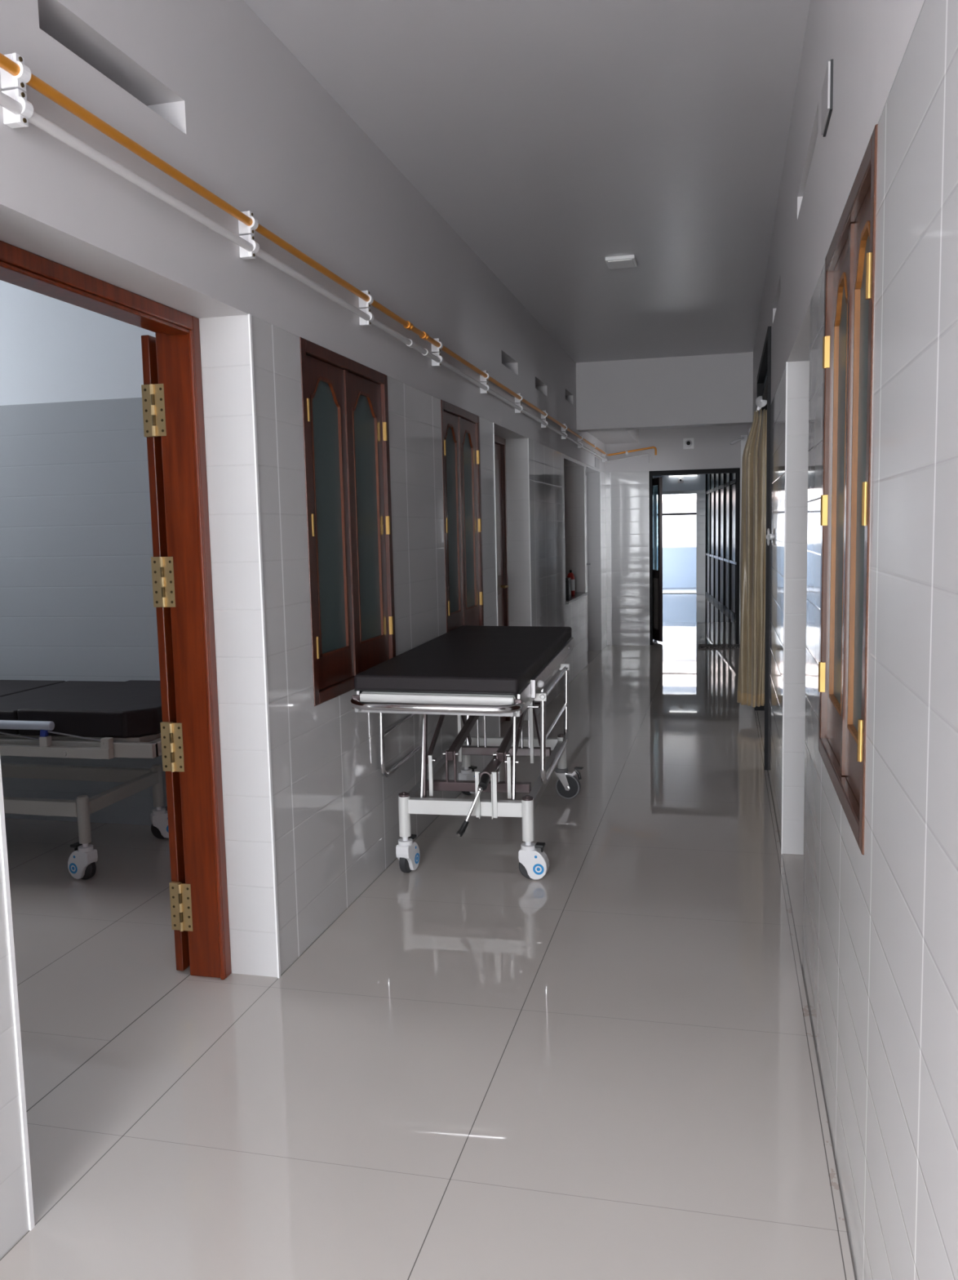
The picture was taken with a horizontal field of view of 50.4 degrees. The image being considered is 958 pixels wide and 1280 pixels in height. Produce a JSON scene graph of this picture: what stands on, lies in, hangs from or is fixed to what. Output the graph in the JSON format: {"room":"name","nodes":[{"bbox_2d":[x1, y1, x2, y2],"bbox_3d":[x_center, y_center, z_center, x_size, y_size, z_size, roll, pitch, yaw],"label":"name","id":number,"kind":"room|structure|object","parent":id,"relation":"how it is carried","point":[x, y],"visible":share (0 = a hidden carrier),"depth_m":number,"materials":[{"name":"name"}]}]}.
{"room":"hospital interior","nodes":[
{"label":"hospital interior","id":0,"kind":"room"},
{"bbox_2d":[0,280,167,825],"bbox_3d":[-2.257,-0.575,5.086,3.423,2.960,0.200,0,6,14],"label":"wall","id":1,"kind":"structure","parent":0,"point":[77,595],"depth_m":4.90,"materials":[{"name":"paint"}]},
{"bbox_2d":[0,0,655,1259],"bbox_3d":[0.732,-1.122,9.580,0.323,2.960,24.100,0,6,14],"label":"wall","id":2,"kind":"structure","parent":0,"point":[206,87],"depth_m":3.27,"materials":[{"name":"tile"}]},
{"bbox_2d":[0,53,31,91],"bbox_3d":[-0.906,-1.108,1.990,0.052,0.062,0.026,0,6,14],"label":"clip","id":3,"kind":"object","parent":2,"relation":"attached to","point":[8,82],"visible":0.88,"depth_m":1.98,"materials":[{"name":"white plastic"}]},
{"bbox_2d":[0,757,35,1231],"bbox_3d":[-0.939,0.184,1.977,0.006,2.055,0.012,0,6,14],"label":"trim","id":4,"kind":"structure","parent":2,"relation":"attached to","point":[2,826],"depth_m":2.03,"materials":[{"name":"white"}]},
{"bbox_2d":[1,88,33,128],"bbox_3d":[-0.904,-1.042,1.997,0.052,0.062,0.026,0,6,14],"label":"clip","id":5,"kind":"object","parent":2,"relation":"attached to","point":[12,120],"visible":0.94,"depth_m":1.99,"materials":[{"name":"white plastic"}]},
{"bbox_2d":[0,240,231,979],"bbox_3d":[-0.940,0.068,3.066,0.184,2.055,2.129,0,6,14],"label":"door frame","id":6,"kind":"structure","parent":2,"relation":"in","point":[173,414],"depth_m":3.13,"materials":[{"name":"brown wood"}]},
{"bbox_2d":[238,210,258,235],"bbox_3d":[-0.671,-1.212,2.962,0.052,0.062,0.026,0,6,14],"label":"clip","id":7,"kind":"object","parent":2,"relation":"attached to","point":[244,229],"visible":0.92,"depth_m":2.95,"materials":[{"name":"white plastic"}]},
{"bbox_2d":[239,234,259,259],"bbox_3d":[-0.669,-1.146,2.969,0.052,0.062,0.026,0,6,14],"label":"clip","id":8,"kind":"object","parent":2,"relation":"attached to","point":[244,254],"visible":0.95,"depth_m":2.96,"materials":[{"name":"white plastic"}]},
{"bbox_2d":[248,313,280,977],"bbox_3d":[-0.659,0.054,3.135,0.006,2.055,0.012,0,6,14],"label":"trim","id":9,"kind":"structure","parent":2,"relation":"attached to","point":[250,323],"depth_m":3.13,"materials":[{"name":"white"}]},
{"bbox_2d":[0,91,650,462],"bbox_3d":[0.043,-1.337,4.852,0.515,0.124,14.646,0,6,14],"label":"pipe","id":10,"kind":"object","parent":2,"relation":"attached to","point":[7,102],"visible":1,"depth_m":2.73,"materials":[{"name":"grey"}]},
{"bbox_2d":[0,53,657,456],"bbox_3d":[0.075,-1.413,4.835,0.586,0.114,14.646,0,6,14],"label":"pipe","id":11,"kind":"object","parent":2,"relation":"attached to","point":[7,64],"visible":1,"depth_m":2.73,"materials":[{"name":"orange metal"}]},
{"bbox_2d":[299,337,395,706],"bbox_3d":[-0.510,-0.438,3.893,0.084,1.245,0.900,0,6,14],"label":"window","id":12,"kind":"structure","parent":2,"relation":"in","point":[345,404],"depth_m":3.84,"materials":[{"name":"brown wood"}]},
{"bbox_2d":[306,354,358,689],"bbox_3d":[-0.551,-0.417,3.701,0.044,1.157,0.418,0,6,14],"label":"shutter","id":13,"kind":"object","parent":12,"relation":"attached to","point":[327,389],"depth_m":3.72,"materials":[{"name":"brown wood"}]},
{"bbox_2d":[348,372,389,673],"bbox_3d":[-0.461,-0.460,4.089,0.037,1.157,0.404,0,6,14],"label":"shutter","id":14,"kind":"object","parent":12,"relation":"attached to","point":[368,451],"depth_m":4.11,"materials":[{"name":"brown wood"}]},
{"bbox_2d":[359,307,373,326],"bbox_3d":[-0.435,-1.250,3.941,0.052,0.062,0.026,0,6,14],"label":"clip","id":15,"kind":"object","parent":2,"relation":"attached to","point":[362,322],"visible":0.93,"depth_m":3.93,"materials":[{"name":"white plastic"}]},
{"bbox_2d":[359,290,373,308],"bbox_3d":[-0.436,-1.315,3.934,0.052,0.062,0.026,0,6,14],"label":"clip","id":16,"kind":"object","parent":2,"relation":"attached to","point":[362,304],"visible":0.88,"depth_m":3.92,"materials":[{"name":"white plastic"}]},
{"bbox_2d":[431,352,443,366],"bbox_3d":[-0.200,-1.353,4.912,0.052,0.062,0.026,0,6,14],"label":"clip","id":17,"kind":"object","parent":2,"relation":"attached to","point":[434,363],"visible":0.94,"depth_m":4.90,"materials":[{"name":"white plastic"}]},
{"bbox_2d":[431,337,443,352],"bbox_3d":[-0.201,-1.419,4.905,0.052,0.062,0.026,0,6,14],"label":"clip","id":18,"kind":"object","parent":2,"relation":"attached to","point":[434,348],"visible":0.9,"depth_m":4.90,"materials":[{"name":"white plastic"}]},
{"bbox_2d":[440,399,484,632],"bbox_3d":[-0.114,-0.622,5.530,0.084,1.245,0.810,0,6,14],"label":"window","id":19,"kind":"structure","parent":2,"relation":"in","point":[460,428],"depth_m":5.52,"materials":[{"name":"brown wood"}]},
{"bbox_2d":[444,410,466,631],"bbox_3d":[-0.150,-0.603,5.361,0.044,1.157,0.374,0,6,14],"label":"shutter","id":20,"kind":"object","parent":19,"relation":"attached to","point":[452,419],"depth_m":5.40,"materials":[{"name":"brown wood"}]},
{"bbox_2d":[461,417,479,625],"bbox_3d":[-0.070,-0.642,5.705,0.037,1.157,0.360,0,6,14],"label":"shutter","id":21,"kind":"object","parent":19,"relation":"attached to","point":[469,426],"depth_m":5.74,"materials":[{"name":"brown wood"}]},
{"bbox_2d":[480,382,489,393],"bbox_3d":[0.035,-1.457,5.884,0.052,0.062,0.026,0,6,14],"label":"clip","id":22,"kind":"object","parent":2,"relation":"attached to","point":[482,391],"visible":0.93,"depth_m":5.87,"materials":[{"name":"white plastic"}]},
{"bbox_2d":[480,370,489,382],"bbox_3d":[0.033,-1.522,5.877,0.052,0.062,0.026,0,6,14],"label":"clip","id":23,"kind":"object","parent":2,"relation":"attached to","point":[482,379],"visible":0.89,"depth_m":5.87,"materials":[{"name":"white plastic"}]},
{"bbox_2d":[493,422,500,737],"bbox_3d":[0.111,-0.304,6.324,0.006,2.055,0.012,0,6,14],"label":"trim","id":24,"kind":"structure","parent":2,"relation":"attached to","point":[493,423],"depth_m":6.28,"materials":[{"name":"white"}]},
{"bbox_2d":[494,435,511,724],"bbox_3d":[0.060,-0.366,6.914,0.103,2.055,1.130,0,6,14],"label":"door","id":25,"kind":"structure","parent":2,"relation":"in","point":[500,442],"depth_m":7.33,"materials":[{"name":"brown wood"}]},
{"bbox_2d":[515,403,523,413],"bbox_3d":[0.270,-1.560,6.856,0.052,0.062,0.026,0,6,14],"label":"clip","id":26,"kind":"object","parent":2,"relation":"attached to","point":[517,411],"visible":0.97,"depth_m":6.84,"materials":[{"name":"white plastic"}]},
{"bbox_2d":[515,393,523,403],"bbox_3d":[0.268,-1.626,6.849,0.052,0.062,0.026,0,6,14],"label":"clip","id":27,"kind":"object","parent":2,"relation":"attached to","point":[517,401],"visible":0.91,"depth_m":6.84,"materials":[{"name":"white plastic"}]},
{"bbox_2d":[528,438,533,719],"bbox_3d":[0.375,-0.427,7.416,0.006,2.055,0.012,0,6,14],"label":"trim","id":28,"kind":"structure","parent":2,"relation":"attached to","point":[528,438],"depth_m":7.37,"materials":[{"name":"white"}]},
{"bbox_2d":[541,419,548,427],"bbox_3d":[0.504,-1.664,7.827,0.052,0.062,0.026,0,6,14],"label":"clip","id":29,"kind":"object","parent":2,"relation":"attached to","point":[544,420],"visible":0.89,"depth_m":7.82,"materials":[{"name":"white plastic"}]},
{"bbox_2d":[541,410,548,418],"bbox_3d":[0.503,-1.729,7.821,0.052,0.062,0.026,0,6,14],"label":"clip","id":30,"kind":"object","parent":2,"relation":"attached to","point":[543,416],"visible":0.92,"depth_m":7.81,"materials":[{"name":"white plastic"}]},
{"bbox_2d":[561,431,568,439],"bbox_3d":[0.739,-1.767,8.799,0.052,0.062,0.026,0,6,14],"label":"clip","id":31,"kind":"object","parent":2,"relation":"attached to","point":[565,433],"visible":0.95,"depth_m":8.79,"materials":[{"name":"white plastic"}]},
{"bbox_2d":[561,423,568,431],"bbox_3d":[0.738,-1.833,8.792,0.052,0.062,0.026,0,6,14],"label":"clip","id":32,"kind":"object","parent":2,"relation":"attached to","point":[563,429],"visible":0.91,"depth_m":8.78,"materials":[{"name":"white plastic"}]},
{"bbox_2d":[565,591,588,604],"bbox_3d":[0.832,-0.402,9.710,0.245,0.027,1.320,0,6,14],"label":"counter ledge","id":33,"kind":"object","parent":2,"relation":"attached to","point":[578,595],"visible":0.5,"depth_m":9.69,"materials":[{"name":"black stone"}]},
{"bbox_2d":[565,577,571,598],"bbox_3d":[0.800,-0.486,9.501,0.100,0.185,0.160,0,6,14],"label":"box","id":34,"kind":"object","parent":33,"relation":"on","point":[568,581],"visible":0.48,"depth_m":9.42,"materials":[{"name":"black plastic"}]},
{"bbox_2d":[567,569,575,595],"bbox_3d":[0.897,-0.563,9.945,0.079,0.240,0.079,0,6,14],"label":"bottle","id":35,"kind":"object","parent":33,"relation":"on","point":[571,575],"visible":0.73,"depth_m":9.92,"materials":[{"name":"red paint"}]},
{"bbox_2d":[577,434,583,441],"bbox_3d":[0.973,-1.936,9.764,0.052,0.062,0.026,0,6,14],"label":"clip","id":36,"kind":"object","parent":2,"relation":"attached to","point":[579,439],"visible":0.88,"depth_m":9.76,"materials":[{"name":"white plastic"}]},
{"bbox_2d":[586,475,591,650],"bbox_3d":[1.107,-0.809,11.067,0.090,1.994,1.200,0,6,14],"label":"door","id":37,"kind":"structure","parent":2,"relation":"in","point":[586,475],"depth_m":11.61,"materials":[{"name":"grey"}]},
{"bbox_2d":[595,457,599,468],"bbox_3d":[1.301,-1.948,11.213,0.012,0.110,0.340,0,6,14],"label":"air vent","id":38,"kind":"object","parent":2,"relation":"in","point":[597,460],"visible":1,"depth_m":11.14,"materials":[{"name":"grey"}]},
{"bbox_2d":[587,429,639,444],"bbox_3d":[1.418,-2.475,10.877,0.392,0.575,2.180,0,6,14],"label":"trim","id":39,"kind":"structure","parent":2,"relation":"attached to","point":[615,437],"depth_m":11.15,"materials":[{"name":"paint"}]},
{"bbox_2d":[576,351,753,431],"bbox_3d":[1.735,-2.318,9.576,1.620,0.625,0.220,0,6,14],"label":"wall","id":40,"kind":"structure","parent":2,"relation":"attached to","point":[712,389],"depth_m":9.47,"materials":[{"name":"paint"}]},
{"bbox_2d":[0,593,857,1279],"bbox_3d":[1.192,0.411,9.641,8.600,0.120,24.700,0,6,14],"label":"floor","id":41,"kind":"structure","parent":0,"point":[604,1065],"depth_m":2.76,"materials":[{"name":"white tile"}]},
{"bbox_2d":[0,680,168,879],"bbox_3d":[-2.154,0.599,4.554,2.040,0.735,0.854,0,6,14],"label":"hospital bed","id":42,"kind":"object","parent":41,"relation":"on","point":[70,719],"visible":0.86,"depth_m":4.19,"materials":[{"name":"black plastic"}]},
{"bbox_2d":[39,735,52,746],"bbox_3d":[-1.705,0.398,4.004,0.036,0.040,0.032,0,6,14],"label":"socket","id":43,"kind":"object","parent":42,"relation":"attached to","point":[44,740],"depth_m":3.99,"materials":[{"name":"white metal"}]},
{"bbox_2d":[100,737,113,749],"bbox_3d":[-1.440,0.399,3.939,0.036,0.040,0.035,0,6,14],"label":"socket","id":44,"kind":"object","parent":42,"relation":"attached to","point":[106,743],"depth_m":3.93,"materials":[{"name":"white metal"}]},
{"bbox_2d":[350,625,583,879],"bbox_3d":[0.021,0.471,4.538,0.741,0.896,1.965,0,6,11],"label":"stretcher","id":45,"kind":"object","parent":41,"relation":"on","point":[472,671],"visible":0.98,"depth_m":4.16,"materials":[{"name":"black leather"}]},
{"bbox_2d":[698,644,740,648],"bbox_3d":[2.781,0.074,11.788,0.470,0.022,0.296,0,6,14],"label":"doormat","id":46,"kind":"object","parent":41,"relation":"on","point":[700,646],"visible":0.95,"depth_m":11.70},
{"bbox_2d":[243,0,810,362],"bbox_3d":[0.027,-2.156,4.771,8.600,0.150,15.300,0,6,14],"label":"ceiling","id":47,"kind":"structure","parent":0,"point":[557,139],"depth_m":4.04,"materials":[{"name":"paint"}]},
{"bbox_2d":[605,254,637,268],"bbox_3d":[0.835,-2.213,5.966,0.170,0.026,0.200,0,6,14],"label":"recessed light","id":48,"kind":"object","parent":47,"relation":"in","point":[628,260],"visible":1,"depth_m":5.91,"materials":[{"name":"white plastic"}]},
{"bbox_2d":[608,258,635,268],"bbox_3d":[0.835,-2.203,5.967,0.140,0.005,0.170,0,6,14],"label":"diffuser","id":49,"kind":"object","parent":48,"relation":"attached to","point":[612,263],"depth_m":5.94,"materials":[{"name":"white plastic"}]},
{"bbox_2d":[605,424,747,645],"bbox_3d":[2.330,-1.422,12.058,2.220,2.960,0.300,0,6,14],"label":"wall","id":50,"kind":"structure","parent":0,"point":[628,480],"depth_m":12.01,"materials":[{"name":"tile"}]},
{"bbox_2d":[683,437,694,448],"bbox_3d":[2.417,-2.268,11.746,0.124,0.124,0.079,0,6,14],"label":"security camera","id":51,"kind":"object","parent":50,"relation":"attached to","point":[688,443],"visible":1,"depth_m":11.76,"materials":[{"name":"white plastic"}]},
{"bbox_2d":[649,467,740,644],"bbox_3d":[2.573,-0.994,12.257,1.083,2.055,0.626,0,6,14],"label":"door frame","id":52,"kind":"structure","parent":50,"relation":"in","point":[655,575],"depth_m":12.11,"materials":[{"name":"black metal"}]},
{"bbox_2d":[705,472,737,619],"bbox_3d":[4.046,-1.734,16.544,0.063,2.550,8.250,0,6,8],"label":"gate","id":53,"kind":"object","parent":52,"relation":"attached to","point":[721,488],"depth_m":17.55,"materials":[{"name":"black metal"}]},
{"bbox_2d":[740,435,747,551],"bbox_3d":[3.049,-1.132,11.736,0.070,2.420,0.050,0,6,14],"label":"trim","id":54,"kind":"structure","parent":50,"relation":"attached to","point":[743,442],"depth_m":11.63,"materials":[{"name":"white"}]},
{"bbox_2d":[654,474,735,595],"bbox_3d":[5.642,-2.207,20.587,4.700,2.560,0.300,0,6,14],"label":"wall","id":55,"kind":"structure","parent":0,"point":[696,485],"depth_m":20.73,"materials":[{"name":"paint"}]},
{"bbox_2d":[657,512,696,515],"bbox_3d":[4.067,-2.586,20.925,0.795,0.040,0.020,0,6,14],"label":"bar","id":56,"kind":"object","parent":55,"relation":"attached to","point":[681,513],"visible":1,"depth_m":20.89,"materials":[{"name":"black metal"}]},
{"bbox_2d":[662,593,696,594],"bbox_3d":[4.235,-0.913,21.383,1.200,0.120,0.300,0,6,14],"label":"trim","id":57,"kind":"structure","parent":55,"relation":"attached to","point":[663,593],"depth_m":21.31,"materials":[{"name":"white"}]},
{"bbox_2d":[678,477,684,483],"bbox_3d":[4.088,-3.241,20.652,0.112,0.112,0.077,0,6,14],"label":"security camera","id":58,"kind":"object","parent":55,"relation":"attached to","point":[681,480],"visible":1,"depth_m":20.66,"materials":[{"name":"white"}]},
{"bbox_2d":[668,474,698,476],"bbox_3d":[4.133,-3.338,20.622,0.600,0.062,0.053,0,6,14],"label":"tube light","id":59,"kind":"object","parent":55,"relation":"attached to","point":[686,475],"visible":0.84,"depth_m":20.59,"materials":[{"name":"white"}]},
{"bbox_2d":[747,0,957,1279],"bbox_3d":[1.548,-0.621,4.731,0.300,2.960,15.000,0,6,14],"label":"wall","id":60,"kind":"structure","parent":0,"point":[880,935],"depth_m":1.57,"materials":[{"name":"tile"}]},
{"bbox_2d":[729,435,746,444],"bbox_3d":[2.948,-2.272,11.573,0.193,0.105,0.043,-2,6,-5],"label":"curtain bracket","id":61,"kind":"object","parent":60,"relation":"attached to","point":[744,437],"visible":1,"depth_m":11.56,"materials":[{"name":"white plastic"}]},
{"bbox_2d":[748,395,767,432],"bbox_3d":[2.134,-1.705,7.831,0.076,0.076,2.300,0,6,14],"label":"curtain rod","id":62,"kind":"object","parent":60,"relation":"attached to","point":[760,402],"visible":0.63,"depth_m":6.76,"materials":[{"name":"silver metal"}]},
{"bbox_2d":[737,408,767,707],"bbox_3d":[1.981,-0.580,7.315,0.241,2.079,0.428,-1,6,2],"label":"curtain","id":63,"kind":"object","parent":62,"relation":"hanging from","point":[751,677],"visible":0.81,"depth_m":7.17,"materials":[{"name":"beige fabric"}]},
{"bbox_2d":[755,326,771,769],"bbox_3d":[1.899,-0.595,6.667,0.112,2.480,2.000,0,6,14],"label":"door","id":64,"kind":"structure","parent":60,"relation":"in","point":[764,375],"depth_m":5.75,"materials":[{"name":"brown wood"}]},
{"bbox_2d":[766,528,772,545],"bbox_3d":[1.544,-0.549,5.423,0.030,0.093,0.090,0,6,14],"label":"tieback","id":65,"kind":"object","parent":60,"relation":"attached to","point":[769,536],"visible":1,"depth_m":5.41,"materials":[{"name":"metal"}]},
{"bbox_2d":[781,361,787,853],"bbox_3d":[1.274,-0.108,4.247,0.006,2.055,0.012,0,6,14],"label":"trim","id":66,"kind":"structure","parent":60,"relation":"attached to","point":[786,362],"depth_m":4.24,"materials":[{"name":"white paint"}]},
{"bbox_2d":[821,58,833,137],"bbox_3d":[0.847,-1.315,2.478,0.011,0.112,0.176,0,6,14],"label":"air vent","id":67,"kind":"object","parent":60,"relation":"in","point":[828,86],"visible":1,"depth_m":2.43,"materials":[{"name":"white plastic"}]},
{"bbox_2d":[818,124,878,854],"bbox_3d":[0.807,-0.282,2.166,0.084,1.245,0.880,0,6,14],"label":"window","id":68,"kind":"structure","parent":60,"relation":"in","point":[848,340],"depth_m":2.14,"materials":[{"name":"brown wood"}]},
{"bbox_2d":[826,237,848,764],"bbox_3d":[0.852,-0.304,2.358,0.037,1.157,0.394,0,6,14],"label":"shutter","id":69,"kind":"object","parent":68,"relation":"attached to","point":[837,270],"depth_m":2.45,"materials":[{"name":"brown wood"}]},
{"bbox_2d":[840,186,871,805],"bbox_3d":[0.758,-0.262,1.982,0.044,1.157,0.408,0,6,14],"label":"shutter","id":70,"kind":"object","parent":68,"relation":"attached to","point":[858,217],"depth_m":2.08,"materials":[{"name":"brown wood"}]},
{"label":"outside","id":71,"kind":"structure","parent":0,"visible":0},
{"bbox_2d":[662,587,696,593],"bbox_3d":[5.900,-2.168,32.958,20.000,0.120,23.080,0,6,14],"label":"ground","id":72,"kind":"structure","parent":71,"point":[665,590],"depth_m":22.72,"materials":[{"name":"grey"}]},
{"bbox_2d":[662,493,696,545],"bbox_3d":[6.419,-3.454,28.694,17.800,3.320,7.200,0,6,14],"label":"building","id":73,"kind":"structure","parent":72,"relation":"on","point":[677,530],"depth_m":25.94,"materials":[{"name":"white"}]},
{"bbox_2d":[662,544,696,587],"bbox_3d":[5.208,-1.720,23.696,7.000,0.990,0.260,0,6,14],"label":"parapet","id":74,"kind":"object","parent":72,"relation":"on","point":[679,562],"visible":0.02,"depth_m":23.72,"materials":[{"name":"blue paint"}]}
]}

